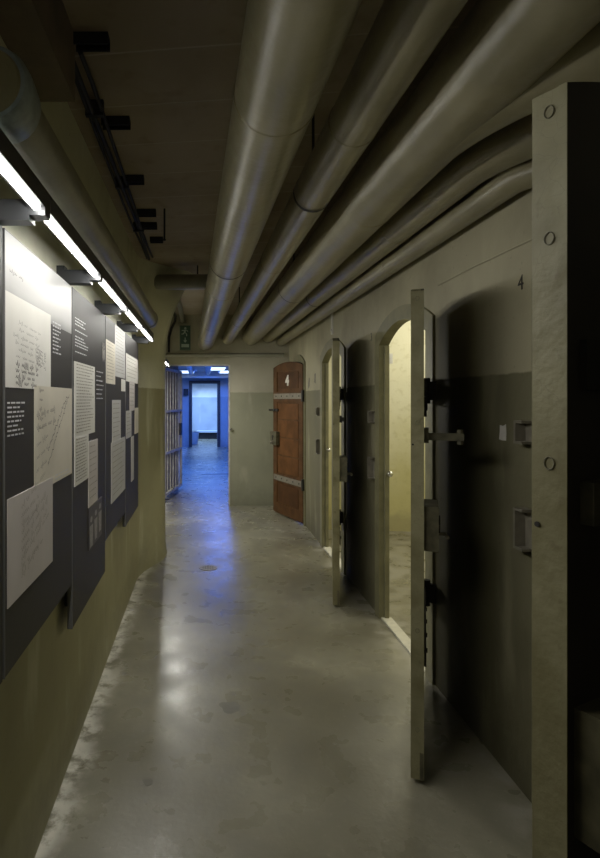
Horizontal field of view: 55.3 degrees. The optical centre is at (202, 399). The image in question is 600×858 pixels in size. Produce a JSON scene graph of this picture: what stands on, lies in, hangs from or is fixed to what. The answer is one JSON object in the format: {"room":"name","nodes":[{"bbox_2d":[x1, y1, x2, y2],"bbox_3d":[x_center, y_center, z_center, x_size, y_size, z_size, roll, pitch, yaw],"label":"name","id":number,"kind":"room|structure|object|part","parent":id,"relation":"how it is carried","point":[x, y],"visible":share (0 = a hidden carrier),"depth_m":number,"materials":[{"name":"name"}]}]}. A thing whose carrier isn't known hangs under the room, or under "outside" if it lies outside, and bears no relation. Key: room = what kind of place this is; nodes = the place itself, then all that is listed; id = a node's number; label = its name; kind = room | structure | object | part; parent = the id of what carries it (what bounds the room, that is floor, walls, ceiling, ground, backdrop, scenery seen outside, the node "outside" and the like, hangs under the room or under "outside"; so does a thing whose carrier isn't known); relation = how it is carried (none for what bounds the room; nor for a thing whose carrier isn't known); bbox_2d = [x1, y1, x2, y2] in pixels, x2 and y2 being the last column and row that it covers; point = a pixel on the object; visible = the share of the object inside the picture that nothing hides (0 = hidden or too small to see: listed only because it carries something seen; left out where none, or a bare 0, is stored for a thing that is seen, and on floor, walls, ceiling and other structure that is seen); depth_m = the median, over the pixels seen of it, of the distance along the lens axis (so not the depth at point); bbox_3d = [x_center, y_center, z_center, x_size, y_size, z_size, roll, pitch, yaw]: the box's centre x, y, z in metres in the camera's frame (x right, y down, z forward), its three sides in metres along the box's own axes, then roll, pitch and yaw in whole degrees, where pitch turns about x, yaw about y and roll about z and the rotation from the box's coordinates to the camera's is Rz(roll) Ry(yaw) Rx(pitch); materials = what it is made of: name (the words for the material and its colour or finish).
{"room":"prison interior","nodes":[
{"label":"prison interior","id":0,"kind":"room"},
{"bbox_2d":[0,36,136,857],"bbox_3d":[-0.710,0.150,1.350,0.280,2.800,7.100,0,0,0],"label":"wall","id":1,"kind":"structure","parent":0,"point":[46,697],"depth_m":2.19,"materials":[{"name":"paint"}]},
{"bbox_2d":[0,225,1,683],"bbox_3d":[-0.544,0.140,1.074,0.052,1.180,0.756,0,0,0],"label":"information panel","id":2,"kind":"object","parent":1,"relation":"attached to","point":[0,225],"visible":1,"depth_m":1.44,"materials":[{"name":"black metal"}]},
{"bbox_2d":[0,128,49,225],"bbox_3d":[-0.483,-0.494,1.080,0.171,0.080,0.760,0,0,0],"label":"light bar","id":3,"kind":"object","parent":1,"relation":"attached to","point":[33,205],"visible":1,"depth_m":1.34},
{"bbox_3d":[-0.468,-0.480,1.435,0.140,0.052,0.050,0,0,0],"label":"arm","id":4,"kind":"part","parent":3,"relation":"part of"},
{"bbox_2d":[2,228,71,678],"bbox_3d":[-0.543,0.140,1.839,0.054,1.180,0.752,0,0,0],"label":"information panel","id":5,"kind":"object","parent":1,"relation":"attached to","point":[36,301],"visible":1,"depth_m":1.71,"materials":[{"name":"black metal"}]},
{"bbox_2d":[5,290,50,388],"bbox_3d":[-0.519,-0.162,1.689,0.001,0.255,0.438,0,0,0],"label":"print","id":6,"kind":"object","parent":5,"relation":"attached to","point":[27,322],"depth_m":1.65},
{"bbox_2d":[7,474,52,608],"bbox_3d":[-0.518,0.394,1.707,0.003,0.322,0.443,0,0,0],"label":"print","id":7,"kind":"object","parent":5,"relation":"attached to","point":[29,496],"depth_m":1.66},
{"bbox_2d":[5,230,71,333],"bbox_3d":[-0.519,-0.354,1.841,0.001,0.187,0.743,0,0,0],"label":"print","id":8,"kind":"object","parent":5,"relation":"on","point":[33,290],"depth_m":1.73},
{"bbox_2d":[34,386,71,485],"bbox_3d":[-0.519,0.122,1.968,0.002,0.334,0.490,0,0,0],"label":"print","id":9,"kind":"object","parent":5,"relation":"attached to","point":[52,404],"depth_m":1.93},
{"bbox_2d":[0,0,74,101],"bbox_3d":[-0.505,-1.137,-0.037,0.130,0.225,3.925,0,0,0],"label":"beam","id":10,"kind":"structure","parent":1,"relation":"attached to","point":[39,32],"depth_m":1.66,"materials":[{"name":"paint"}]},
{"bbox_2d":[42,195,102,285],"bbox_3d":[-0.483,-0.494,1.842,0.171,0.080,0.760,0,0,0],"label":"light bar","id":11,"kind":"object","parent":1,"relation":"attached to","point":[59,224],"visible":0.77,"depth_m":1.88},
{"bbox_3d":[-0.468,-0.480,2.197,0.140,0.052,0.050,0,0,0],"label":"arm","id":12,"kind":"part","parent":11,"relation":"part of"},
{"bbox_2d":[0,46,157,327],"bbox_3d":[-0.476,-0.700,3.036,0.186,0.184,3.628,0,0,0],"label":"drain pipe","id":13,"kind":"object","parent":1,"relation":"attached to","point":[23,121],"visible":0.78,"depth_m":1.58,"materials":[{"name":"grey metal"}]},
{"bbox_2d":[149,311,157,327],"bbox_3d":[-0.470,-0.700,4.825,0.164,0.164,0.050,0,0,0],"label":"pipe","id":14,"kind":"object","parent":13,"relation":"attached to","point":[156,322],"depth_m":4.80,"materials":[{"name":"beige metal"}]},
{"bbox_2d":[65,287,104,628],"bbox_3d":[-0.542,0.230,2.600,0.055,1.360,0.754,0,0,0],"label":"information panel","id":15,"kind":"object","parent":1,"relation":"attached to","point":[88,322],"visible":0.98,"depth_m":2.51,"materials":[{"name":"black metal"}]},
{"bbox_2d":[74,434,88,486],"bbox_3d":[-0.518,0.252,2.395,0.003,0.198,0.275,0,0,0],"label":"print","id":16,"kind":"object","parent":15,"relation":"attached to","point":[81,441],"depth_m":2.38},
{"bbox_2d":[74,361,94,437],"bbox_3d":[-0.519,-0.002,2.471,0.002,0.310,0.426,0,0,0],"label":"print","id":17,"kind":"object","parent":15,"relation":"on","point":[84,371],"depth_m":2.45},
{"bbox_2d":[88,439,97,507],"bbox_3d":[-0.518,0.339,2.640,0.004,0.298,0.215,0,0,0],"label":"print","id":18,"kind":"object","parent":15,"relation":"on","point":[92,443],"depth_m":2.62},
{"bbox_2d":[88,497,101,550],"bbox_3d":[-0.518,0.588,2.693,0.004,0.190,0.323,0,0,0],"label":"photograph","id":19,"kind":"object","parent":15,"relation":"attached to","point":[95,507],"depth_m":2.66},
{"bbox_2d":[102,342,104,361],"bbox_3d":[-0.519,-0.250,2.921,0.001,0.098,0.076,0,0,0],"label":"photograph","id":20,"kind":"object","parent":15,"relation":"attached to","point":[103,343],"depth_m":2.92},
{"bbox_2d":[94,267,127,314],"bbox_3d":[-0.483,-0.494,2.604,0.171,0.080,0.760,0,0,0],"label":"light bar","id":21,"kind":"object","parent":1,"relation":"attached to","point":[109,286],"visible":0.77,"depth_m":2.78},
{"bbox_3d":[-0.468,-0.480,2.959,0.140,0.052,0.050,0,0,0],"label":"arm","id":22,"kind":"part","parent":21,"relation":"part of"},
{"bbox_2d":[105,316,124,540],"bbox_3d":[-0.543,0.150,3.362,0.053,1.200,0.754,0,0,0],"label":"information panel","id":23,"kind":"object","parent":1,"relation":"attached to","point":[114,336],"visible":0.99,"depth_m":3.25,"materials":[{"name":"black metal"}]},
{"bbox_2d":[106,339,114,383],"bbox_3d":[-0.519,-0.209,3.156,0.001,0.236,0.307,0,0,0],"label":"print","id":24,"kind":"object","parent":23,"relation":"attached to","point":[110,343],"depth_m":3.14},
{"bbox_2d":[112,400,120,441],"bbox_3d":[-0.519,0.126,3.365,0.002,0.251,0.330,0,0,0],"label":"print","id":25,"kind":"object","parent":23,"relation":"on","point":[116,404],"depth_m":3.35},
{"bbox_2d":[111,437,124,503],"bbox_3d":[-0.518,0.415,3.445,0.003,0.345,0.559,0,0,0],"label":"print","id":26,"kind":"object","parent":23,"relation":"attached to","point":[117,443],"depth_m":3.39},
{"bbox_2d":[115,325,124,378],"bbox_3d":[-0.519,-0.295,3.521,0.001,0.306,0.424,0,0,0],"label":"print","id":27,"kind":"object","parent":23,"relation":"attached to","point":[119,333],"depth_m":3.48},
{"bbox_2d":[121,379,124,390],"bbox_3d":[-0.519,-0.095,3.647,0.002,0.076,0.173,0,0,0],"label":"print","id":28,"kind":"object","parent":23,"relation":"attached to","point":[122,380],"depth_m":3.62,"materials":[{"name":"paper"}]},
{"bbox_2d":[122,333,137,526],"bbox_3d":[-0.543,0.200,4.124,0.053,1.300,0.754,0,0,0],"label":"information panel","id":29,"kind":"object","parent":1,"relation":"attached to","point":[131,347],"visible":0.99,"depth_m":4.05,"materials":[{"name":"black metal"}]},
{"bbox_2d":[126,410,130,438],"bbox_3d":[-0.519,0.169,3.919,0.002,0.189,0.274,0,0,0],"label":"print","id":30,"kind":"object","parent":29,"relation":"attached to","point":[128,412],"depth_m":3.90},
{"bbox_2d":[129,381,134,410],"bbox_3d":[-0.519,-0.028,4.106,0.001,0.212,0.289,0,0,0],"label":"print","id":31,"kind":"object","parent":29,"relation":"attached to","point":[131,383],"depth_m":4.09},
{"bbox_2d":[126,353,137,383],"bbox_3d":[-0.519,-0.223,4.124,0.001,0.189,0.684,0,0,0],"label":"print","id":32,"kind":"object","parent":29,"relation":"attached to","point":[131,359],"depth_m":4.07},
{"bbox_2d":[131,436,133,481],"bbox_3d":[-0.519,0.430,4.120,0.002,0.325,0.152,0,0,0],"label":"print","id":33,"kind":"object","parent":29,"relation":"attached to","point":[132,437],"depth_m":4.11,"materials":[{"name":"grey paper"}]},
{"bbox_2d":[135,408,137,433],"bbox_3d":[-0.518,0.160,4.369,0.003,0.198,0.223,0,0,0],"label":"print","id":34,"kind":"object","parent":29,"relation":"attached to","point":[136,409],"depth_m":4.35,"materials":[{"name":"paper"}]},
{"bbox_2d":[117,300,143,331],"bbox_3d":[-0.483,-0.494,3.366,0.171,0.080,0.760,0,0,0],"label":"light bar","id":35,"kind":"object","parent":1,"relation":"attached to","point":[138,322],"visible":0.77,"depth_m":3.62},
{"bbox_3d":[-0.468,-0.480,3.721,0.140,0.052,0.050,0,0,0],"label":"arm","id":36,"kind":"part","parent":35,"relation":"part of"},
{"bbox_3d":[-0.418,-0.510,3.366,0.040,0.048,0.760,0,0,0],"label":"rail","id":37,"kind":"part","parent":35,"relation":"part of","materials":[{"name":"white plastic"}]},
{"bbox_2d":[132,322,153,343],"bbox_3d":[-0.483,-0.494,4.128,0.171,0.080,0.760,0,0,0],"label":"light bar","id":38,"kind":"object","parent":1,"relation":"attached to","point":[149,336],"visible":0.77,"depth_m":4.46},
{"bbox_3d":[-0.468,-0.480,4.483,0.140,0.052,0.050,0,0,0],"label":"arm","id":39,"kind":"part","parent":38,"relation":"part of"},
{"bbox_3d":[-0.418,-0.510,4.128,0.040,0.048,0.760,0,0,0],"label":"rail","id":40,"kind":"part","parent":38,"relation":"part of","materials":[{"name":"white plastic"}]},
{"bbox_2d":[137,255,191,578],"bbox_3d":[-0.471,0.150,5.425,0.757,2.800,1.250,0,0,0],"label":"wall pier","id":41,"kind":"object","parent":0,"point":[151,533],"visible":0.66,"depth_m":5.23,"materials":[{"name":"paint"}]},
{"bbox_2d":[166,366,177,491],"bbox_3d":[-0.635,0.325,9.117,0.159,2.450,1.425,0,0,15],"label":"wall","id":42,"kind":"structure","parent":0,"point":[170,367],"depth_m":9.31,"materials":[{"name":"paint"}]},
{"bbox_2d":[165,367,181,496],"bbox_3d":[-0.483,0.530,8.980,0.060,2.040,1.160,0,0,11],"label":"gate","id":43,"kind":"object","parent":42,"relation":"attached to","point":[178,410],"visible":0.68,"depth_m":9.14,"materials":[{"name":"grey metal"}]},
{"bbox_3d":[-0.480,0.172,8.995,0.044,0.035,1.070,0,0,11],"label":"cross rail","id":44,"kind":"part","parent":43,"relation":"part of","materials":[{"name":"grey metal"}]},
{"bbox_3d":[-0.480,0.812,8.995,0.044,0.035,1.070,0,0,11],"label":"cross rail","id":45,"kind":"part","parent":43,"relation":"part of","materials":[{"name":"grey metal"}]},
{"bbox_2d":[178,366,227,371],"bbox_3d":[0.100,-0.975,13.475,4.200,0.150,10.050,0,0,0],"label":"ceiling","id":46,"kind":"structure","parent":0,"point":[196,368],"depth_m":16.00,"materials":[{"name":"paint"}]},
{"bbox_2d":[178,369,193,372],"bbox_3d":[-0.500,-0.868,16.900,0.460,0.065,1.260,0,0,0],"label":"ceiling light","id":47,"kind":"object","parent":46,"relation":"attached to","point":[182,370],"visible":0.57,"depth_m":16.27,"materials":[{"name":"white plastic"}]},
{"bbox_2d":[186,366,192,374],"bbox_3d":[-0.323,-0.819,12.333,0.120,0.198,7.666,0,0,0],"label":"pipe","id":48,"kind":"object","parent":46,"relation":"hanging from","point":[189,368],"visible":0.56,"depth_m":13.72,"materials":[{"name":"metal"}]},
{"bbox_2d":[182,372,227,377],"bbox_3d":[0.050,-0.805,17.950,3.900,0.190,0.300,0,0,0],"label":"trim","id":49,"kind":"structure","parent":46,"relation":"attached to","point":[195,374],"depth_m":17.80,"materials":[{"name":"paint"}]},
{"bbox_2d":[205,366,211,374],"bbox_3d":[0.129,-0.816,12.338,0.140,0.211,7.676,0,0,0],"label":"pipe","id":50,"kind":"object","parent":46,"relation":"hanging from","point":[208,368],"visible":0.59,"depth_m":13.58,"materials":[{"name":"grey metal"}]},
{"bbox_2d":[211,366,226,369],"bbox_3d":[0.360,-0.868,15.200,0.520,0.065,1.260,0,0,0],"label":"ceiling light","id":51,"kind":"object","parent":46,"relation":"attached to","point":[212,367],"visible":0.61,"depth_m":14.62,"materials":[{"name":"white plastic"}]},
{"bbox_2d":[219,369,227,372],"bbox_3d":[0.720,-0.868,16.900,0.460,0.065,1.260,0,0,0],"label":"ceiling light","id":52,"kind":"object","parent":46,"relation":"attached to","point":[225,370],"visible":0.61,"depth_m":16.41,"materials":[{"name":"white plastic"}]},
{"bbox_2d":[192,384,216,430],"bbox_3d":[0.050,0.325,22.900,3.900,2.450,0.200,0,0,0],"label":"wall","id":53,"kind":"structure","parent":0,"point":[204,396],"depth_m":22.80,"materials":[{"name":"paint"}]},
{"bbox_2d":[182,378,227,446],"bbox_3d":[0.050,0.325,18.625,3.900,2.450,0.250,0,0,0],"label":"wall","id":54,"kind":"structure","parent":0,"point":[185,381],"depth_m":18.50,"materials":[{"name":"paint"}]},
{"bbox_2d":[189,381,219,446],"bbox_3d":[0.055,0.455,18.480,1.030,2.190,0.040,0,0,0],"label":"trim","id":55,"kind":"structure","parent":54,"relation":"attached to","point":[190,382],"depth_m":18.46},
{"bbox_2d":[166,315,288,505],"bbox_3d":[0.082,0.150,8.325,2.363,2.800,0.250,0,0,0],"label":"wall","id":56,"kind":"structure","parent":0,"point":[251,378],"depth_m":8.20,"materials":[{"name":"paint"}]},
{"bbox_2d":[168,312,176,352],"bbox_3d":[-0.450,-0.967,7.299,0.135,0.543,1.798,0,0,0],"label":"conduit","id":57,"kind":"object","parent":56,"relation":"attached to","point":[174,314],"visible":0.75,"depth_m":8.16,"materials":[{"name":"black metal"}]},
{"bbox_2d":[179,325,190,350],"bbox_3d":[-0.260,-0.907,8.183,0.170,0.375,0.034,0,0,0],"label":"exit sign","id":58,"kind":"object","parent":56,"relation":"attached to","point":[184,330],"visible":1,"depth_m":8.17,"materials":[{"name":"green plastic"}]},
{"bbox_2d":[169,364,229,505],"bbox_3d":[-0.172,0.515,8.207,1.137,2.070,0.026,0,0,0],"label":"trim","id":59,"kind":"structure","parent":56,"relation":"attached to","point":[169,364],"depth_m":8.20,"materials":[{"name":"grey metal"}]},
{"bbox_2d":[166,353,283,356],"bbox_3d":[0.260,-0.655,8.169,1.840,0.056,0.063,0,0,0],"label":"horizontal pipe","id":60,"kind":"object","parent":56,"relation":"attached to","point":[167,354],"visible":0.85,"depth_m":8.14,"materials":[{"name":"beige metal"}]},
{"bbox_2d":[62,0,477,314],"bbox_3d":[1.050,-1.350,3.150,4.700,0.200,10.700,0,0,0],"label":"ceiling","id":61,"kind":"structure","parent":0,"point":[170,67],"depth_m":2.37,"materials":[{"name":"concrete"}]},
{"bbox_2d":[73,32,109,51],"bbox_3d":[-0.381,-1.230,1.924,0.117,0.040,0.048,0,0,0],"label":"bracket","id":62,"kind":"object","parent":61,"relation":"attached to","point":[84,41],"visible":1,"depth_m":1.90,"materials":[{"name":"black metal"}]},
{"bbox_2d":[75,50,152,259],"bbox_3d":[-0.454,-1.216,3.340,0.083,0.069,2.800,0,0,0],"label":"cable bundle","id":63,"kind":"object","parent":61,"relation":"attached to","point":[94,108],"visible":0.98,"depth_m":2.60,"materials":[{"name":"black metal"}]},
{"bbox_2d":[101,116,130,129],"bbox_3d":[-0.386,-1.230,2.487,0.124,0.040,0.048,0,0,0],"label":"bracket","id":64,"kind":"object","parent":61,"relation":"attached to","point":[115,122],"visible":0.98,"depth_m":2.46,"materials":[{"name":"black metal"}]},
{"bbox_2d":[122,175,143,184],"bbox_3d":[-0.389,-1.230,3.131,0.117,0.040,0.048,0,0,0],"label":"bracket","id":65,"kind":"object","parent":61,"relation":"attached to","point":[132,179],"visible":0.83,"depth_m":3.11,"materials":[{"name":"black metal"}]},
{"bbox_2d":[137,209,155,216],"bbox_3d":[-0.372,-1.230,3.683,0.125,0.040,0.048,0,0,0],"label":"bracket","id":66,"kind":"object","parent":61,"relation":"attached to","point":[141,212],"visible":0.74,"depth_m":3.66,"materials":[{"name":"black metal"}]},
{"bbox_2d":[144,222,156,229],"bbox_3d":[-0.385,-1.230,3.959,0.120,0.040,0.048,0,0,0],"label":"bracket","id":67,"kind":"object","parent":61,"relation":"attached to","point":[147,225],"visible":0.64,"depth_m":3.94,"materials":[{"name":"black metal"}]},
{"bbox_2d":[150,236,162,242],"bbox_3d":[-0.357,-1.230,4.305,0.100,0.040,0.048,0,0,0],"label":"bracket","id":68,"kind":"object","parent":61,"relation":"attached to","point":[153,239],"visible":0.93,"depth_m":4.28,"materials":[{"name":"black metal"}]},
{"bbox_2d":[163,208,165,240],"bbox_3d":[-0.252,-1.146,3.660,0.018,0.208,0.018,0,0,23],"label":"hanging rod","id":69,"kind":"object","parent":61,"relation":"hanging from","point":[164,239],"visible":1,"depth_m":3.65,"materials":[{"name":"black metal"}]},
{"bbox_2d":[154,265,207,289],"bbox_3d":[-0.125,-1.138,5.200,0.890,0.224,0.140,0,0,0],"label":"pipe","id":70,"kind":"object","parent":61,"relation":"hanging from","point":[197,281],"visible":0.51,"depth_m":5.14,"materials":[{"name":"black metal"}]},
{"bbox_2d":[177,300,186,323],"bbox_3d":[-0.300,-1.179,7.200,0.120,0.139,2.000,0,0,0],"label":"duct","id":71,"kind":"object","parent":61,"relation":"attached to","point":[180,309],"visible":0.74,"depth_m":7.73,"materials":[{"name":"beige metal"}]},
{"bbox_2d":[198,0,361,349],"bbox_3d":[0.144,-0.985,3.798,0.243,0.529,8.799,0,0,-1],"label":"pipe","id":72,"kind":"object","parent":61,"relation":"hanging from","point":[290,50],"visible":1,"depth_m":1.47,"materials":[{"name":"grey metal"}]},
{"bbox_2d":[223,0,467,344],"bbox_3d":[0.446,-1.028,3.798,0.168,0.444,8.798,0,0,-1],"label":"pipe","id":73,"kind":"object","parent":61,"relation":"hanging from","point":[403,35],"visible":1,"depth_m":1.64,"materials":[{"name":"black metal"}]},
{"bbox_2d":[263,114,531,342],"bbox_3d":[1.014,-1.042,4.927,0.341,0.416,6.541,0,0,-3],"label":"pipe","id":74,"kind":"object","parent":61,"relation":"hanging from","point":[510,146],"visible":0.63,"depth_m":2.44,"materials":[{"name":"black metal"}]},
{"bbox_2d":[242,0,599,344],"bbox_3d":[0.977,-1.023,3.801,0.703,0.454,8.797,0,0,-1],"label":"pipe","id":75,"kind":"object","parent":61,"relation":"hanging from","point":[504,55],"visible":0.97,"depth_m":1.60,"materials":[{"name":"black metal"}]},
{"bbox_2d":[35,439,531,857],"bbox_3d":[0.200,1.625,10.900,6.400,0.150,26.200,0,0,0],"label":"floor","id":76,"kind":"structure","parent":0,"point":[314,761],"depth_m":2.65,"materials":[{"name":"concrete"}]},
{"bbox_2d":[142,778,152,785],"bbox_3d":[-0.222,1.550,2.272,0.040,0.001,0.046,0,0,-26],"label":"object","id":77,"kind":"structure","parent":76,"relation":"on","point":[147,782],"depth_m":2.27,"materials":[{"name":"grey concrete"}]},
{"bbox_2d":[192,431,198,444],"bbox_3d":[-0.300,1.330,19.600,0.330,0.440,0.330,0,0,0],"label":"waste bin","id":78,"kind":"object","parent":76,"relation":"on","point":[195,434],"visible":0.73,"depth_m":19.48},
{"bbox_2d":[197,430,216,438],"bbox_3d":[0.325,1.390,22.490,1.150,0.320,0.580,0,0,0],"label":"bench","id":79,"kind":"object","parent":76,"relation":"on","point":[203,434],"visible":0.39,"depth_m":22.25,"materials":[{"name":"metal"}]},
{"bbox_3d":[0.325,1.260,22.490,1.150,0.060,0.580,0,0,0],"label":"seat","id":80,"kind":"part","parent":79,"relation":"part of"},
{"bbox_2d":[199,565,216,570],"bbox_3d":[0.046,1.548,5.170,0.170,0.005,0.170,0,0,0],"label":"floor drain","id":81,"kind":"object","parent":76,"relation":"on","point":[203,567],"visible":1,"depth_m":5.17,"materials":[{"name":"grey metal"}]},
{"bbox_2d":[202,473,227,474],"bbox_3d":[0.335,1.549,11.725,0.770,0.001,0.350,0,0,0],"label":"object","id":82,"kind":"structure","parent":76,"relation":"on","point":[218,473],"depth_m":11.64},
{"bbox_2d":[219,701,239,713],"bbox_3d":[0.139,1.550,2.827,0.100,0.001,0.114,0,0,-23],"label":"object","id":83,"kind":"structure","parent":76,"relation":"on","point":[228,707],"depth_m":2.82,"materials":[{"name":"grey concrete"}]},
{"bbox_2d":[329,320,424,531],"bbox_3d":[2.309,0.150,6.670,2.007,2.800,0.119,0,0,6],"label":"wall","id":84,"kind":"structure","parent":0,"point":[400,345],"depth_m":6.61,"materials":[{"name":"paint"}]},
{"bbox_2d":[389,353,392,363],"bbox_3d":[2.170,-0.490,6.631,0.140,0.120,0.047,0,0,0],"label":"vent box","id":85,"kind":"object","parent":84,"relation":"attached to","point":[390,354],"visible":0.36,"depth_m":6.62,"materials":[{"name":"white plastic"}]},
{"bbox_2d":[289,183,531,802],"bbox_3d":[1.287,0.150,3.150,0.062,2.800,10.700,0,0,0],"label":"wall","id":86,"kind":"structure","parent":0,"point":[469,281],"depth_m":2.60,"materials":[{"name":"paint"}]},
{"bbox_2d":[269,362,303,522],"bbox_3d":[1.076,0.515,7.353,0.148,2.030,0.967,0,0,-18],"label":"door","id":87,"kind":"structure","parent":86,"relation":"in","point":[287,435],"depth_m":7.29,"materials":[{"name":"brown wood"}]},
{"bbox_3d":[1.111,-0.255,7.346,0.009,0.210,0.590,0,0,-18],"label":"panel","id":88,"kind":"part","parent":87,"relation":"part of","materials":[{"name":"brown wood"}]},
{"bbox_3d":[1.111,0.150,7.346,0.009,0.200,0.590,0,0,-18],"label":"panel","id":89,"kind":"part","parent":87,"relation":"part of","materials":[{"name":"red wood"}]},
{"bbox_3d":[1.111,0.380,7.346,0.009,0.220,0.590,0,0,-18],"label":"panel","id":90,"kind":"part","parent":87,"relation":"part of","materials":[{"name":"red wood"}]},
{"bbox_3d":[1.111,0.620,7.346,0.009,0.220,0.590,0,0,-18],"label":"panel","id":91,"kind":"part","parent":87,"relation":"part of","materials":[{"name":"red wood"}]},
{"bbox_3d":[1.111,0.860,7.346,0.009,0.220,0.590,0,0,-18],"label":"panel","id":92,"kind":"part","parent":87,"relation":"part of","materials":[{"name":"red wood"}]},
{"bbox_3d":[1.111,1.250,7.346,0.009,0.240,0.590,0,0,-18],"label":"panel","id":93,"kind":"part","parent":87,"relation":"part of","materials":[{"name":"brown wood"}]},
{"bbox_2d":[293,355,305,525],"bbox_3d":[1.282,0.477,7.395,0.071,2.145,1.020,0,0,0],"label":"trim","id":94,"kind":"structure","parent":86,"relation":"attached to","point":[299,358],"depth_m":6.88,"materials":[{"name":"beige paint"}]},
{"bbox_2d":[316,439,319,453],"bbox_3d":[1.240,0.500,6.020,0.045,0.160,0.060,0,0,0],"label":"lock keeper","id":95,"kind":"object","parent":86,"relation":"attached to","point":[317,440],"visible":0.86,"depth_m":6.04,"materials":[{"name":"grey paint"}]},
{"bbox_2d":[316,407,319,415],"bbox_3d":[1.240,0.125,6.020,0.045,0.090,0.055,0,0,0],"label":"bolt keeper","id":96,"kind":"object","parent":86,"relation":"attached to","point":[317,408],"visible":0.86,"depth_m":6.04,"materials":[{"name":"grey paint"}]},
{"bbox_2d":[330,313,332,334],"bbox_3d":[1.233,-0.772,5.460,0.060,0.265,0.060,0,0,0],"label":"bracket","id":97,"kind":"object","parent":86,"relation":"attached to","point":[331,329],"visible":0.68,"depth_m":5.45,"materials":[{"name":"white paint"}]},
{"bbox_2d":[323,546,340,568],"bbox_3d":[1.298,1.544,5.465,0.070,0.012,0.830,0,0,0],"label":"trim","id":98,"kind":"structure","parent":86,"relation":"attached to","point":[328,549],"depth_m":5.70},
{"bbox_2d":[320,339,345,574],"bbox_3d":[1.282,0.477,5.465,0.071,2.145,1.020,0,0,0],"label":"trim","id":99,"kind":"structure","parent":86,"relation":"attached to","point":[326,353],"depth_m":5.85,"materials":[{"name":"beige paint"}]},
{"bbox_2d":[332,338,352,605],"bbox_3d":[1.136,0.515,4.599,0.148,2.030,0.894,0,0,12],"label":"door","id":100,"kind":"structure","parent":86,"relation":"in","point":[339,462],"depth_m":4.18,"materials":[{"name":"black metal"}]},
{"bbox_3d":[1.235,1.050,5.016,0.062,0.100,0.034,0,0,12],"label":"pin plate","id":101,"kind":"part","parent":100,"relation":"part of","materials":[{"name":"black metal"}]},
{"bbox_2d":[367,457,374,478],"bbox_3d":[1.240,0.500,4.120,0.045,0.160,0.060,0,0,0],"label":"lock keeper","id":102,"kind":"object","parent":86,"relation":"attached to","point":[370,460],"visible":0.84,"depth_m":4.14,"materials":[{"name":"grey paint"}]},
{"bbox_2d":[367,411,374,422],"bbox_3d":[1.240,0.125,4.120,0.045,0.090,0.055,0,0,0],"label":"bolt keeper","id":103,"kind":"object","parent":86,"relation":"attached to","point":[370,414],"visible":0.84,"depth_m":4.14,"materials":[{"name":"grey paint"}]},
{"bbox_2d":[387,471,392,476],"bbox_3d":[1.313,0.520,3.942,0.046,0.046,0.056,0,0,0],"label":"handle","id":104,"kind":"object","parent":86,"relation":"attached to","point":[389,473],"visible":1,"depth_m":3.92,"materials":[{"name":"metal"}]},
{"bbox_2d":[381,617,424,671],"bbox_3d":[1.298,1.544,3.555,0.070,0.012,0.830,0,0,0],"label":"threshold","id":105,"kind":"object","parent":86,"relation":"attached to","point":[392,625],"depth_m":3.69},
{"bbox_2d":[276,159,531,345],"bbox_3d":[1.159,-0.846,5.092,0.170,0.121,6.208,0,0,-1],"label":"pipe","id":106,"kind":"object","parent":86,"relation":"attached to","point":[496,190],"visible":0.73,"depth_m":2.75,"materials":[{"name":"beige metal"}]},
{"bbox_2d":[375,304,434,684],"bbox_3d":[1.282,0.477,3.555,0.071,2.145,1.020,0,0,0],"label":"trim","id":107,"kind":"structure","parent":86,"relation":"attached to","point":[399,316],"depth_m":3.94,"materials":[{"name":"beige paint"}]},
{"bbox_2d":[411,289,463,780],"bbox_3d":[1.098,0.515,2.645,0.200,2.030,0.894,0,0,22],"label":"door","id":108,"kind":"structure","parent":86,"relation":"in","point":[425,517],"depth_m":2.26,"materials":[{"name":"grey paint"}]},
{"bbox_3d":[0.879,1.475,2.252,0.014,0.110,0.004,0,0,22],"label":"foot plate","id":109,"kind":"part","parent":108,"relation":"part of","materials":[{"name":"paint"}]},
{"bbox_3d":[1.237,-0.050,3.050,0.062,0.100,0.034,0,0,22],"label":"pin plate","id":110,"kind":"part","parent":108,"relation":"part of","materials":[{"name":"black metal"}]},
{"bbox_3d":[1.237,1.050,3.050,0.062,0.100,0.034,0,0,22],"label":"pin plate","id":111,"kind":"part","parent":108,"relation":"part of","materials":[{"name":"black metal"}]},
{"bbox_3d":[1.004,0.565,2.337,0.036,0.016,0.072,0,0,15],"label":"handle","id":112,"kind":"part","parent":108,"relation":"part of","materials":[{"name":"grey paint"}]},
{"bbox_2d":[518,274,523,289],"bbox_3d":[1.262,-0.467,2.226,0.002,0.059,0.039,0,0,0],"label":"number","id":113,"kind":"object","parent":86,"relation":"attached to","point":[521,278],"depth_m":2.22,"materials":[{"name":"black paint"}]},
{"bbox_2d":[513,507,531,551],"bbox_3d":[1.240,0.500,2.170,0.045,0.160,0.060,0,0,0],"label":"lock keeper","id":114,"kind":"object","parent":86,"relation":"attached to","point":[522,516],"visible":0.84,"depth_m":2.19,"materials":[{"name":"grey paint"}]},
{"bbox_2d":[513,420,531,443],"bbox_3d":[1.240,0.125,2.170,0.045,0.090,0.055,0,0,0],"label":"bolt keeper","id":115,"kind":"object","parent":86,"relation":"attached to","point":[522,429],"visible":0.84,"depth_m":2.19,"materials":[{"name":"grey paint"}]},
{"bbox_2d":[532,82,599,857],"bbox_3d":[0.924,0.515,0.932,0.894,2.030,0.200,0,0,-27],"label":"door","id":116,"kind":"structure","parent":86,"relation":"in","point":[565,118],"depth_m":0.79,"materials":[{"name":"paint"}]},
{"bbox_3d":[0.881,0.515,0.973,0.850,2.030,0.012,0,0,-27],"label":"frame","id":117,"kind":"part","parent":116,"relation":"part of","materials":[{"name":"paint"}]}
]}

